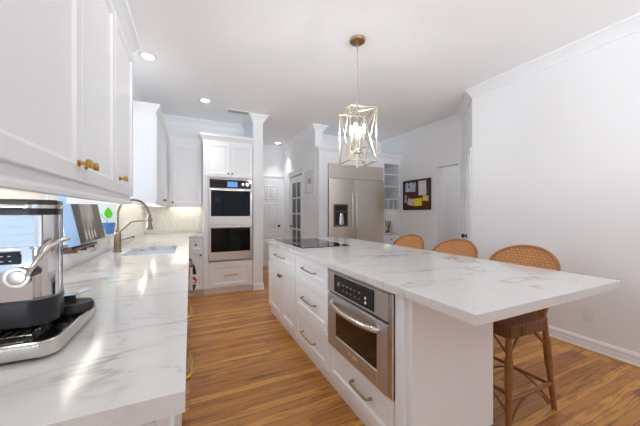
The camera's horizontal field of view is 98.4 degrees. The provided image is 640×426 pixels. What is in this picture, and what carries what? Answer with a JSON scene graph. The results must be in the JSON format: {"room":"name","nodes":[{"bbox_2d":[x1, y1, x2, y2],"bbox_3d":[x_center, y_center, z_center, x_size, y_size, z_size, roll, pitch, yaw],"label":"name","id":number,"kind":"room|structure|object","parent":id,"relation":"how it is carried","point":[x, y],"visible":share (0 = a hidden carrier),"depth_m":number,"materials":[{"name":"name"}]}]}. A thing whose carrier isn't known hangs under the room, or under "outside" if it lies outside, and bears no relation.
{"room":"kitchen","nodes":[
{"label":"kitchen","id":0,"kind":"room"},
{"bbox_2d":[63,242,96,253],"bbox_3d":[-1.557,0.221,1.762,0.134,0.036,0.355,0,0,-25],"label":"rack","id":1,"kind":"object","parent":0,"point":[66,250],"visible":0.54,"depth_m":1.65,"materials":[{"name":"brown wood"}]},
{"bbox_2d":[57,196,104,246],"bbox_3d":[-1.580,0.046,1.848,0.117,0.311,0.530,0,0,-25],"label":"print","id":2,"kind":"object","parent":1,"relation":"on","point":[82,223],"visible":0.93,"depth_m":1.70},
{"bbox_2d":[71,204,104,243],"bbox_3d":[-1.554,0.040,1.861,0.059,0.290,0.508,0,0,-25],"label":"picture","id":3,"kind":"object","parent":2,"relation":"attached to","point":[86,223],"depth_m":1.77},
{"bbox_2d":[63,98,143,271],"bbox_3d":[-1.892,-0.170,2.187,0.240,2.840,4.770,0,0,-25],"label":"wall","id":4,"kind":"structure","parent":0,"point":[102,207],"depth_m":2.63,"materials":[{"name":"paint"}]},
{"bbox_2d":[0,0,115,201],"bbox_3d":[-0.896,-0.574,0.790,0.371,1.042,1.057,0,0,-25],"label":"upper cabinet","id":5,"kind":"object","parent":4,"relation":"attached to","point":[57,57],"visible":1,"depth_m":0.77,"materials":[{"name":"paint"}]},
{"bbox_2d":[0,188,200,264],"bbox_3d":[-1.448,0.093,2.507,0.837,0.406,4.570,0,0,-25],"label":"backsplash","id":6,"kind":"structure","parent":4,"relation":"attached to","point":[163,218],"depth_m":3.99,"materials":[{"name":"stone"}]},
{"bbox_2d":[63,234,113,252],"bbox_3d":[-1.887,0.239,2.275,0.185,0.091,0.825,0,0,-25],"label":"trim","id":7,"kind":"structure","parent":6,"relation":"attached to","point":[109,238],"depth_m":2.25,"materials":[{"name":"stone"}]},
{"bbox_2d":[100,207,114,233],"bbox_3d":[-1.984,0.069,2.570,0.128,0.250,0.128,0,0,-25],"label":"flower pot","id":8,"kind":"object","parent":7,"relation":"on","point":[109,227],"visible":0.86,"depth_m":2.55,"materials":[{"name":"blue ceramic"}]},
{"bbox_2d":[66,0,139,204],"bbox_3d":[-1.231,-0.574,1.499,0.371,1.042,0.507,0,0,-25],"label":"upper cabinet","id":9,"kind":"object","parent":4,"relation":"attached to","point":[127,42],"visible":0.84,"depth_m":1.53,"materials":[{"name":"paint"}]},
{"bbox_2d":[130,100,169,206],"bbox_3d":[-2.143,-0.605,3.466,0.367,1.020,1.582,0,0,-25],"label":"upper cabinet","id":10,"kind":"object","parent":4,"relation":"attached to","point":[151,139],"visible":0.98,"depth_m":2.83,"materials":[{"name":"paint"}]},
{"bbox_2d":[144,123,245,233],"bbox_3d":[-2.206,-0.170,4.742,1.850,2.840,0.120,0,0,-25],"label":"wall","id":11,"kind":"structure","parent":0,"point":[176,130],"depth_m":4.68,"materials":[{"name":"paint"}]},
{"bbox_2d":[168,136,201,206],"bbox_3d":[-2.180,-0.637,4.477,0.480,1.085,0.342,0,0,-25],"label":"upper cabinet","id":12,"kind":"object","parent":11,"relation":"attached to","point":[184,154],"visible":0.95,"depth_m":4.35,"materials":[{"name":"paint"}]},
{"bbox_2d":[246,122,262,289],"bbox_3d":[-1.177,-0.170,4.857,0.160,2.840,0.790,0,0,-25],"label":"wall column","id":13,"kind":"structure","parent":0,"point":[255,131],"depth_m":4.50,"materials":[{"name":"paint"}]},
{"bbox_2d":[263,150,282,180],"bbox_3d":[-1.336,-0.170,6.567,1.220,2.840,0.120,0,0,-25],"label":"wall","id":14,"kind":"structure","parent":0,"point":[272,160],"depth_m":6.60,"materials":[{"name":"paint"}]},
{"bbox_2d":[263,180,280,265],"bbox_3d":[-1.251,0.233,6.482,0.720,2.025,0.101,0,0,-25],"label":"door","id":15,"kind":"structure","parent":14,"relation":"in","point":[271,188],"depth_m":6.54,"materials":[{"name":"paint"}]},
{"bbox_2d":[263,175,283,238],"bbox_3d":[-1.265,0.180,6.512,0.890,2.140,0.040,0,0,-25],"label":"trim","id":16,"kind":"structure","parent":14,"relation":"attached to","point":[265,177],"depth_m":6.67,"materials":[{"name":"paint"}]},
{"bbox_2d":[298,182,300,237],"bbox_3d":[-0.022,-0.170,6.500,1.100,2.840,1.420,0,0,-25],"label":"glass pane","id":17,"kind":"structure","parent":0,"point":[299,183],"depth_m":6.94,"materials":[{"name":"glass"}]},
{"bbox_2d":[283,131,322,238],"bbox_3d":[-0.423,-0.170,5.886,0.150,2.840,1.890,0,0,-25],"label":"wall","id":18,"kind":"structure","parent":0,"point":[301,154],"depth_m":5.46,"materials":[{"name":"paint"}]},
{"bbox_2d":[287,167,303,238],"bbox_3d":[-0.528,0.172,5.886,0.040,2.155,0.940,0,0,-25],"label":"trim","id":19,"kind":"structure","parent":18,"relation":"attached to","point":[300,170],"depth_m":5.76,"materials":[{"name":"paint"}]},
{"bbox_2d":[290,175,301,237],"bbox_3d":[-0.519,0.233,5.890,0.090,2.025,0.720,0,0,-25],"label":"door","id":20,"kind":"structure","parent":18,"relation":"in","point":[296,179],"depth_m":5.89,"materials":[{"name":"paint"}]},
{"bbox_2d":[305,170,313,193],"bbox_3d":[-0.200,-0.580,5.212,0.020,0.420,0.360,0,0,-25],"label":"picture frame","id":21,"kind":"object","parent":18,"relation":"attached to","point":[309,176],"visible":1,"depth_m":5.21,"materials":[{"name":"white plastic"}]},
{"bbox_2d":[323,141,380,152],"bbox_3d":[0.632,-0.170,5.979,1.840,2.840,0.080,0,0,-25],"label":"wall","id":22,"kind":"structure","parent":0,"point":[325,143],"depth_m":5.85,"materials":[{"name":"paint"}]},
{"bbox_2d":[127,0,639,145],"bbox_3d":[0.164,-1.640,2.233,8.600,0.100,9.500,0,0,-25],"label":"ceiling","id":23,"kind":"structure","parent":0,"point":[292,62],"depth_m":2.73,"materials":[{"name":"paint"}]},
{"bbox_2d":[138,52,157,61],"bbox_3d":[-1.746,-1.585,2.803,0.170,0.009,0.170,0,0,-25],"label":"recessed light","id":24,"kind":"object","parent":23,"relation":"in","point":[147,56],"visible":1,"depth_m":2.80,"materials":[{"name":"white plastic"}]},
{"bbox_2d":[199,98,211,102],"bbox_3d":[-1.622,-1.585,3.901,0.170,0.009,0.170,0,0,-25],"label":"recessed light","id":25,"kind":"object","parent":23,"relation":"in","point":[203,100],"visible":1,"depth_m":3.89,"materials":[{"name":"white plastic"}]},
{"bbox_2d":[227,109,251,114],"bbox_3d":[-1.272,-1.585,4.342,0.360,0.010,0.140,0,0,-25],"label":"ceiling vent","id":26,"kind":"object","parent":23,"relation":"in","point":[228,110],"visible":0.84,"depth_m":4.34,"materials":[{"name":"white plastic"}]},
{"bbox_2d":[339,35,377,169],"bbox_3d":[0.344,-0.992,2.533,0.268,1.196,0.268,0,0,-16],"label":"lantern pendant","id":27,"kind":"object","parent":23,"relation":"hanging from","point":[356,40],"visible":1,"depth_m":2.50,"materials":[{"name":"gold metal"}]},
{"bbox_2d":[353,123,356,145],"bbox_3d":[0.314,-0.705,2.478,0.032,0.210,0.032,0,0,-25],"label":"candle","id":28,"kind":"object","parent":27,"relation":"on","point":[354,127],"depth_m":2.47,"materials":[{"name":"white glass"}]},
{"bbox_2d":[358,127,361,147],"bbox_3d":[0.373,-0.705,2.587,0.032,0.210,0.032,0,0,-25],"label":"candle","id":29,"kind":"object","parent":27,"relation":"on","point":[359,131],"depth_m":2.58,"materials":[{"name":"white glass"}]},
{"bbox_2d":[362,124,365,145],"bbox_3d":[0.398,-0.705,2.503,0.032,0.210,0.032,0,0,-25],"label":"candle","id":30,"kind":"object","parent":27,"relation":"on","point":[363,128],"depth_m":2.49,"materials":[{"name":"white glass"}]},
{"bbox_2d":[182,266,639,425],"bbox_3d":[0.164,1.290,2.233,8.600,0.080,9.500,0,0,-25],"label":"floor","id":31,"kind":"structure","parent":0,"point":[249,370],"depth_m":2.06,"materials":[{"name":"brown wood"}]},
{"bbox_2d":[137,351,193,425],"bbox_3d":[-0.682,0.814,0.712,0.653,0.873,0.690,0,0,-25],"label":"base cabinet","id":32,"kind":"object","parent":31,"relation":"on","point":[173,420],"visible":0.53,"depth_m":0.79,"materials":[{"name":"paint"}]},
{"bbox_2d":[179,306,192,425],"bbox_3d":[-0.982,0.814,1.350,0.653,0.873,0.720,0,0,-25],"label":"base cabinet","id":33,"kind":"object","parent":31,"relation":"on","point":[189,307],"visible":0.12,"depth_m":1.41,"materials":[{"name":"paint"}]},
{"bbox_2d":[188,238,202,295],"bbox_3d":[-1.988,0.814,4.385,0.210,0.873,0.672,0,0,-25],"label":"base cabinet","id":34,"kind":"object","parent":31,"relation":"on","point":[195,244],"visible":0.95,"depth_m":4.13,"materials":[{"name":"paint"}]},
{"bbox_2d":[199,132,252,294],"bbox_3d":[-1.573,0.025,4.570,0.792,2.450,0.690,0,0,-25],"label":"tall cabinet","id":35,"kind":"object","parent":31,"relation":"on","point":[223,156],"visible":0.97,"depth_m":4.28,"materials":[{"name":"paint"}]},
{"bbox_2d":[209,178,251,260],"bbox_3d":[-1.500,0.104,4.547,0.646,1.262,0.635,0,0,-25],"label":"double oven","id":36,"kind":"object","parent":35,"relation":"in","point":[230,200],"visible":0.99,"depth_m":4.29,"materials":[{"name":"metal"}]},
{"bbox_2d":[269,245,298,344],"bbox_3d":[-0.200,0.814,3.150,0.620,0.873,0.990,0,0,-25],"label":"base cabinet","id":37,"kind":"object","parent":31,"relation":"on","point":[282,264],"visible":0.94,"depth_m":2.93,"materials":[{"name":"paint"}]},
{"bbox_2d":[265,236,620,326],"bbox_3d":[0.398,0.356,2.433,1.083,0.040,2.856,0,0,-25],"label":"countertop","id":38,"kind":"structure","parent":37,"relation":"on","point":[476,292],"depth_m":1.42,"materials":[{"name":"stone"}]},
{"bbox_2d":[275,238,349,248],"bbox_3d":[-0.128,0.333,3.134,0.524,0.006,0.924,0,0,-25],"label":"cooktop","id":39,"kind":"object","parent":38,"relation":"in","point":[302,243],"visible":1,"depth_m":2.99,"materials":[{"name":"glass"}]},
{"bbox_2d":[296,255,333,386],"bbox_3d":[0.158,0.814,2.390,0.620,0.873,0.690,0,0,-25],"label":"base cabinet","id":40,"kind":"object","parent":31,"relation":"on","point":[312,278],"visible":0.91,"depth_m":2.21,"materials":[{"name":"paint"}]},
{"bbox_2d":[313,146,385,236],"bbox_3d":[0.478,0.037,5.436,1.482,2.425,0.712,0,0,-25],"label":"refrigerator surround","id":41,"kind":"object","parent":31,"relation":"on","point":[325,155],"visible":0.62,"depth_m":4.93,"materials":[{"name":"paint"}]},
{"bbox_2d":[328,163,383,242],"bbox_3d":[0.580,0.180,5.450,1.222,2.140,0.734,0,0,-25],"label":"refrigerator","id":42,"kind":"object","parent":31,"relation":"on","point":[355,197],"visible":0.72,"depth_m":5.15,"materials":[{"name":"metal"}]},
{"bbox_2d":[384,235,398,244],"bbox_3d":[1.330,0.850,5.893,0.445,0.800,0.632,0,0,-25],"label":"base cabinet","id":43,"kind":"object","parent":31,"relation":"on","point":[388,239],"visible":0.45,"depth_m":5.63,"materials":[{"name":"paint"}]},
{"bbox_2d":[384,231,399,234],"bbox_3d":[1.323,0.430,5.910,0.446,0.040,0.625,0,0,-25],"label":"countertop","id":44,"kind":"structure","parent":43,"relation":"on","point":[385,232],"depth_m":5.67,"materials":[{"name":"stone"}]},
{"bbox_2d":[392,234,423,249],"bbox_3d":[0.776,0.742,2.913,0.593,1.021,0.466,0,0,-25],"label":"rattan stool","id":45,"kind":"object","parent":31,"relation":"on","point":[416,241],"visible":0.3,"depth_m":3.03,"materials":[{"name":"brown wicker"}]},
{"bbox_2d":[330,295,492,425],"bbox_3d":[0.481,0.814,1.722,0.638,0.873,0.795,0,0,-25],"label":"base cabinet","id":46,"kind":"object","parent":31,"relation":"on","point":[372,407],"depth_m":1.36,"materials":[{"name":"paint"}]},
{"bbox_2d":[328,269,394,400],"bbox_3d":[0.411,0.649,1.727,0.609,0.512,0.670,0,0,-25],"label":"oven","id":47,"kind":"object","parent":46,"relation":"in","point":[361,315],"visible":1,"depth_m":1.52,"materials":[{"name":"metal"}]},
{"bbox_2d":[432,238,477,257],"bbox_3d":[1.023,0.742,2.389,0.593,1.021,0.466,0,0,-25],"label":"rattan stool","id":48,"kind":"object","parent":31,"relation":"on","point":[457,246],"visible":0.22,"depth_m":2.49,"materials":[{"name":"brown wicker"}]},
{"bbox_2d":[489,245,560,425],"bbox_3d":[1.262,0.742,1.882,0.593,1.021,0.466,0,0,-25],"label":"rattan stool","id":49,"kind":"object","parent":31,"relation":"on","point":[516,327],"visible":0.41,"depth_m":1.72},
{"bbox_3d":[-1.807,0.813,3.139,0.646,0.873,0.620,0,0,-25],"label":"dishwasher","id":50,"kind":"object","parent":31,"relation":"on","visible":0},
{"bbox_2d":[193,264,196,290],"bbox_3d":[-1.406,0.715,3.096,0.040,0.250,0.240,0,0,-25],"label":"cloth","id":51,"kind":"object","parent":50,"relation":"hanging from","point":[194,268],"visible":1,"depth_m":2.99,"materials":[{"name":"fabric"}]},
{"bbox_3d":[-1.418,0.813,2.261,0.640,0.873,1.300,0,0,-25],"label":"cabinet","id":52,"kind":"object","parent":31,"relation":"on","visible":0},
{"bbox_2d":[0,233,202,425],"bbox_3d":[-1.435,0.356,2.495,0.825,0.040,4.577,0,0,-25],"label":"countertop","id":53,"kind":"structure","parent":52,"relation":"on","point":[126,365],"depth_m":0.65,"materials":[{"name":"stone"}]},
{"bbox_2d":[0,199,95,363],"bbox_3d":[-0.869,0.151,0.801,0.350,0.370,0.511,0,0,-25],"label":"espresso machine","id":54,"kind":"object","parent":53,"relation":"on","point":[37,318],"visible":1,"depth_m":0.68,"materials":[{"name":"silver metal"}]},
{"bbox_2d":[0,303,95,363],"bbox_3d":[-0.833,0.311,0.713,0.340,0.035,0.321,0,0,-25],"label":"drip tray","id":55,"kind":"object","parent":54,"relation":"on","point":[33,342],"depth_m":0.67,"materials":[{"name":"silver metal"}]},
{"bbox_2d":[113,198,152,251],"bbox_3d":[-1.661,0.102,2.457,0.301,0.468,0.068,0,0,-25],"label":"kitchen faucet","id":56,"kind":"object","parent":53,"relation":"on","point":[117,235],"visible":0.85,"depth_m":2.41,"materials":[{"name":"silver metal"}]},
{"bbox_2d":[128,249,175,255],"bbox_3d":[-1.518,0.479,2.499,0.418,0.205,0.651,0,0,-25],"label":"sink","id":57,"kind":"object","parent":53,"relation":"in","point":[133,253],"visible":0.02,"depth_m":2.77,"materials":[{"name":"metal"}]},
{"bbox_2d":[381,121,461,250],"bbox_3d":[1.856,-0.170,5.423,0.100,2.840,2.170,0,0,-25],"label":"wall","id":58,"kind":"structure","parent":0,"point":[420,153],"depth_m":5.10,"materials":[{"name":"paint"}]},
{"bbox_2d":[384,154,401,212],"bbox_3d":[1.339,-0.593,5.875,0.445,1.165,0.672,0,0,-25],"label":"open shelf unit","id":59,"kind":"object","parent":58,"relation":"attached to","point":[391,162],"visible":0.44,"depth_m":5.74,"materials":[{"name":"paint"}]},
{"bbox_2d":[403,177,430,209],"bbox_3d":[1.848,-0.350,5.297,0.022,0.580,0.710,0,0,-25],"label":"bulletin board","id":60,"kind":"object","parent":58,"relation":"attached to","point":[426,205],"visible":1,"depth_m":5.27,"materials":[{"name":"black wood"}]},
{"bbox_2d":[407,198,412,205],"bbox_3d":[1.781,-0.215,5.432,0.001,0.158,0.174,0,0,-25],"label":"note","id":61,"kind":"object","parent":60,"relation":"attached to","point":[410,201],"visible":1,"depth_m":5.43,"materials":[{"name":"pink paper"}]},
{"bbox_2d":[405,182,415,191],"bbox_3d":[1.779,-0.505,5.436,0.001,0.190,0.286,0,0,-25],"label":"note","id":62,"kind":"object","parent":60,"relation":"attached to","point":[409,187],"visible":1,"depth_m":5.43,"materials":[{"name":"white paper"}]},
{"bbox_2d":[413,198,421,205],"bbox_3d":[1.859,-0.207,5.259,0.001,0.156,0.217,0,0,-25],"label":"note","id":63,"kind":"object","parent":60,"relation":"attached to","point":[418,201],"visible":1,"depth_m":5.26,"materials":[{"name":"yellow paper"}]},
{"bbox_2d":[418,180,425,194],"bbox_3d":[1.911,-0.470,5.156,0.001,0.273,0.195,0,0,-25],"label":"note","id":64,"kind":"object","parent":60,"relation":"attached to","point":[421,184],"visible":1,"depth_m":5.15,"materials":[{"name":"paper"}]},
{"bbox_2d":[422,195,427,200],"bbox_3d":[1.943,-0.275,5.088,0.001,0.107,0.145,0,0,-25],"label":"note","id":65,"kind":"object","parent":60,"relation":"attached to","point":[425,197],"visible":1,"depth_m":5.08,"materials":[{"name":"yellow paper"}]},
{"bbox_2d":[434,159,460,246],"bbox_3d":[2.148,0.195,4.665,0.018,2.110,0.550,0,0,-25],"label":"trim","id":66,"kind":"structure","parent":58,"relation":"attached to","point":[455,161],"depth_m":4.86,"materials":[{"name":"paint"}]},
{"bbox_2d":[441,165,457,241],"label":"door","id":67,"kind":"structure","parent":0,"point":[449,175],"depth_m":6.17,"materials":[{"name":"paint"}]},
{"bbox_2d":[462,100,471,156],"bbox_3d":[2.173,-0.170,3.975,0.113,2.840,0.905,0,0,20],"label":"wall","id":68,"kind":"structure","parent":0,"point":[467,119],"depth_m":3.91,"materials":[{"name":"paint"}]},
{"bbox_2d":[460,154,468,239],"bbox_3d":[2.074,0.233,4.024,0.101,2.025,0.730,0,0,20],"label":"door","id":69,"kind":"structure","parent":68,"relation":"in","point":[464,165],"depth_m":3.91,"materials":[{"name":"paint"}]},
{"bbox_2d":[460,147,471,241],"bbox_3d":[2.114,0.195,4.010,0.023,2.110,0.870,0,0,20],"label":"trim","id":70,"kind":"structure","parent":68,"relation":"attached to","point":[469,150],"depth_m":3.60,"materials":[{"name":"paint"}]},
{"bbox_2d":[472,31,639,352],"bbox_3d":[3.097,-0.170,1.287,0.100,2.840,5.090,0,0,-25],"label":"wall","id":71,"kind":"structure","parent":0,"point":[556,148],"depth_m":2.63,"materials":[{"name":"paint"}]},
{"bbox_2d":[133,12,639,151],"bbox_3d":[0.680,-1.535,2.404,4.600,0.110,9.130,0,0,-25],"label":"trim","id":72,"kind":"structure","parent":71,"relation":"attached to","point":[627,26],"depth_m":3.46,"materials":[{"name":"paint"}]},
{"bbox_2d":[582,306,593,321],"bbox_3d":[2.452,0.925,2.528,0.008,0.120,0.084,0,0,-25],"label":"wall outlet","id":73,"kind":"object","parent":71,"relation":"attached to","point":[587,313],"visible":1,"depth_m":2.52,"materials":[{"name":"white plastic"}]},
{"bbox_2d":[537,325,639,368],"bbox_3d":[3.038,1.195,1.271,0.020,0.110,5.070,0,0,-25],"label":"baseboard","id":74,"kind":"structure","parent":71,"relation":"attached to","point":[622,354],"depth_m":2.47,"materials":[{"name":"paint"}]},
{"bbox_3d":[-1.589,-0.170,5.796,0.105,2.840,1.260,0,0,-25],"label":"wall","id":75,"kind":"structure","parent":0,"visible":0},
{"bbox_2d":[254,282,263,289],"bbox_3d":[-0.981,1.195,5.579,1.120,0.110,1.970,0,0,-25],"label":"baseboard","id":76,"kind":"structure","parent":75,"relation":"attached to","point":[257,286],"depth_m":4.49,"materials":[{"name":"paint"}]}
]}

